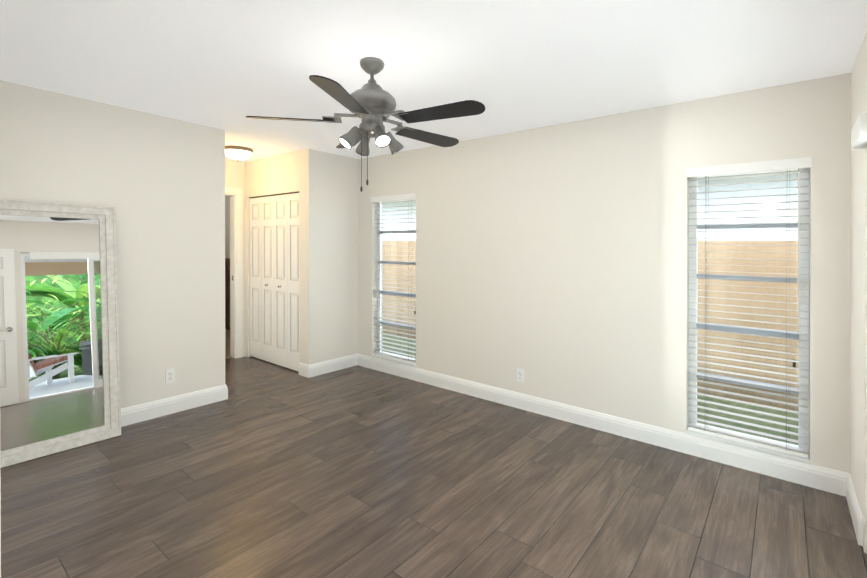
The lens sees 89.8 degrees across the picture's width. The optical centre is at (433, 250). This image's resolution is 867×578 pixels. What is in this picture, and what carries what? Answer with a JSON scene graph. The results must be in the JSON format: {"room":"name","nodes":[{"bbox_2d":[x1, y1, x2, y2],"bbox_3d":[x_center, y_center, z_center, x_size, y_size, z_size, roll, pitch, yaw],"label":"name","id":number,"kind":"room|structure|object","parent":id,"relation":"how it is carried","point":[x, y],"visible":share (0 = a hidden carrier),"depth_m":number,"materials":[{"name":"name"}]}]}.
{"room":"empty bedroom","nodes":[
{"label":"empty bedroom","id":0,"kind":"room"},
{"bbox_2d":[0,80,357,408],"bbox_3d":[-2.052,0.128,3.831,0.120,2.475,3.517,0,0,39],"label":"wall","id":1,"kind":"structure","parent":0,"point":[157,182],"depth_m":3.53,"materials":[{"name":"white paint"}]},
{"bbox_2d":[165,368,174,383],"bbox_3d":[-2.171,1.038,3.585,0.008,0.115,0.070,0,0,39],"label":"electrical outlet","id":2,"kind":"object","parent":1,"relation":"attached to","point":[169,375],"visible":1,"depth_m":3.58,"materials":[{"name":"white plastic"}]},
{"bbox_2d":[121,384,227,426],"bbox_3d":[-2.442,1.278,3.243,0.016,0.152,1.819,0,0,39],"label":"baseboard","id":3,"kind":"structure","parent":1,"relation":"attached to","point":[153,409],"depth_m":3.58,"materials":[{"name":"white wood"}]},
{"bbox_2d":[225,159,244,356],"bbox_3d":[-2.484,0.116,5.429,0.120,2.456,1.571,0,0,39],"label":"wall","id":4,"kind":"structure","parent":0,"point":[234,174],"depth_m":5.43,"materials":[{"name":"white paint"}]},
{"bbox_2d":[225,187,242,357],"bbox_3d":[-2.696,0.282,5.154,0.136,2.113,0.826,0,0,39],"label":"door frame","id":5,"kind":"structure","parent":4,"relation":"attached to","point":[236,271],"depth_m":5.40,"materials":[{"name":"white wood"}]},
{"bbox_2d":[245,148,317,364],"bbox_3d":[-1.812,0.127,5.100,1.340,2.456,0.120,0,0,39],"label":"wall","id":6,"kind":"structure","parent":0,"point":[296,171],"depth_m":4.72,"materials":[{"name":"white paint"}]},
{"bbox_2d":[249,192,298,197],"bbox_3d":[-1.865,-0.647,5.120,1.106,0.024,0.050,0,0,39],"label":"trim","id":7,"kind":"structure","parent":6,"relation":"attached to","point":[274,194],"depth_m":5.08,"materials":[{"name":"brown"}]},
{"bbox_2d":[250,193,299,371],"bbox_3d":[-1.875,0.347,5.112,1.100,1.988,0.066,0,0,39],"label":"bifold closet door","id":8,"kind":"structure","parent":6,"relation":"in","point":[274,288],"depth_m":5.09,"materials":[{"name":"white wood"}]},
{"bbox_2d":[299,353,862,545],"bbox_3d":[0.465,1.320,3.618,4.405,0.191,0.696,0,0,39],"label":"baseboard","id":9,"kind":"structure","parent":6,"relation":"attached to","point":[813,476],"depth_m":3.20,"materials":[{"name":"white wood"}]},
{"bbox_2d":[0,356,866,577],"bbox_3d":[-2.056,1.401,3.043,7.849,0.238,4.997,0,0,39],"label":"floor","id":10,"kind":"structure","parent":0,"point":[265,469],"depth_m":2.40,"materials":[{"name":"laminate"}]},
{"bbox_2d":[0,200,120,467],"bbox_3d":[-2.599,0.512,2.890,0.176,1.673,0.830,0,0,39],"label":"leaning mirror","id":11,"kind":"object","parent":10,"relation":"on","point":[59,367],"visible":1,"depth_m":2.95,"materials":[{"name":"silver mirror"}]},
{"bbox_2d":[225,329,232,358],"bbox_3d":[-3.250,1.318,6.044,1.958,0.046,1.559,0,0,39],"label":"bathroom tile floor","id":12,"kind":"structure","parent":10,"relation":"on","point":[227,343],"depth_m":6.08,"materials":[{"name":"beige tile"}]},
{"bbox_2d":[0,0,866,161],"bbox_3d":[-2.056,-1.139,3.033,7.849,0.238,4.997,0,0,39],"label":"ceiling","id":13,"kind":"structure","parent":0,"point":[228,66],"depth_m":2.36,"materials":[{"name":"white paint"}]},
{"bbox_2d":[225,146,252,161],"bbox_3d":[-2.116,-1.027,4.702,0.312,0.142,0.312,0,0,39],"label":"light","id":14,"kind":"object","parent":13,"relation":"attached to","point":[237,153],"visible":0.88,"depth_m":4.61,"materials":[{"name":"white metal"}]},
{"bbox_2d":[246,57,484,191],"bbox_3d":[-0.306,-0.695,2.463,1.288,0.734,1.282,0,0,39],"label":"ceiling fan","id":15,"kind":"object","parent":13,"relation":"hanging from","point":[371,104],"visible":1,"depth_m":2.37,"materials":[{"name":"grey metal"}]},
{"bbox_2d":[225,73,850,472],"bbox_3d":[-0.479,0.148,4.898,7.729,2.530,0.120,0,0,39],"label":"wall","id":16,"kind":"structure","parent":0,"point":[553,261],"depth_m":3.39,"materials":[{"name":"white paint"}]},
{"bbox_2d":[225,258,229,329],"bbox_3d":[-2.785,0.737,6.676,1.910,1.202,0.012,0,0,39],"label":"wall tile","id":17,"kind":"structure","parent":16,"relation":"attached to","point":[227,293],"depth_m":7.16,"materials":[{"name":"black tile"}]},
{"bbox_2d":[372,199,415,366],"bbox_3d":[-0.414,0.315,4.833,0.663,1.836,0.124,0,0,39],"label":"window","id":18,"kind":"structure","parent":16,"relation":"in","point":[379,254],"depth_m":4.94,"materials":[{"name":"white"}]},
{"bbox_2d":[371,193,415,364],"bbox_3d":[-0.438,0.302,4.804,0.673,1.822,0.092,0,0,39],"label":"window blind","id":19,"kind":"object","parent":18,"relation":"attached to","point":[408,197],"visible":0.79,"depth_m":4.79,"materials":[{"name":"white plastic"}]},
{"bbox_2d":[517,368,523,382],"bbox_3d":[0.762,1.101,3.820,0.070,0.115,0.008,0,0,39],"label":"electrical outlet","id":20,"kind":"object","parent":16,"relation":"attached to","point":[520,375],"visible":1,"depth_m":3.81,"materials":[{"name":"white plastic"}]},
{"bbox_2d":[686,168,809,462],"bbox_3d":[2.042,0.359,2.854,0.647,1.836,0.124,0,0,39],"label":"window","id":21,"kind":"structure","parent":16,"relation":"in","point":[804,261],"depth_m":2.84,"materials":[{"name":"white"}]},
{"bbox_2d":[686,157,811,457],"bbox_3d":[2.018,0.346,2.824,0.657,1.822,0.092,0,0,39],"label":"window blind","id":22,"kind":"object","parent":21,"relation":"attached to","point":[777,165],"visible":1,"depth_m":2.81,"materials":[{"name":"white plastic"}]},
{"bbox_2d":[850,31,866,553],"bbox_3d":[0.952,0.185,0.612,0.120,2.487,4.757,0,0,39],"label":"wall","id":23,"kind":"structure","parent":0,"point":[858,363],"depth_m":2.21,"materials":[{"name":"white paint"}]},
{"bbox_2d":[851,113,866,149],"bbox_3d":[1.500,-0.542,1.421,0.044,0.112,1.750,0,0,39],"label":"valance","id":24,"kind":"object","parent":23,"relation":"attached to","point":[859,135],"visible":1,"depth_m":1.93,"materials":[{"name":"white"}]},
{"bbox_3d":[-1.809,0.141,1.448,3.490,2.481,0.113,0,0,39],"label":"wall","id":25,"kind":"structure","parent":0,"visible":0},
{"bbox_2d":[0,471,0,577],"bbox_3d":[-0.445,0.355,0.347,0.019,2.062,0.140,0,0,39],"label":"trim","id":26,"kind":"structure","parent":25,"relation":"attached to","point":[0,524],"depth_m":0.40,"materials":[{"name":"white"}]},
{"label":"outside","id":27,"kind":"structure","parent":0,"visible":0},
{"bbox_2d":[382,335,798,444],"bbox_3d":[2.727,1.683,1.655,46.000,1.185,38.000,0,0,39],"label":"lawn","id":28,"kind":"structure","parent":27,"point":[773,425],"depth_m":4.04,"materials":[{"name":"green plant"}]},
{"bbox_2d":[382,241,798,413],"bbox_3d":[0.658,0.675,6.334,14.900,1.801,0.040,0,0,39],"label":"fence","id":29,"kind":"object","parent":28,"relation":"on","point":[765,253],"depth_m":4.36,"materials":[{"name":"brown wood"}]},
{"bbox_2d":[383,170,797,240],"bbox_3d":[6.956,-0.779,11.668,21.000,4.974,7.200,0,0,39],"label":"sky","id":30,"kind":"structure","parent":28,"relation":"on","point":[763,236],"depth_m":8.54,"materials":[{"name":"grey"}]}
]}

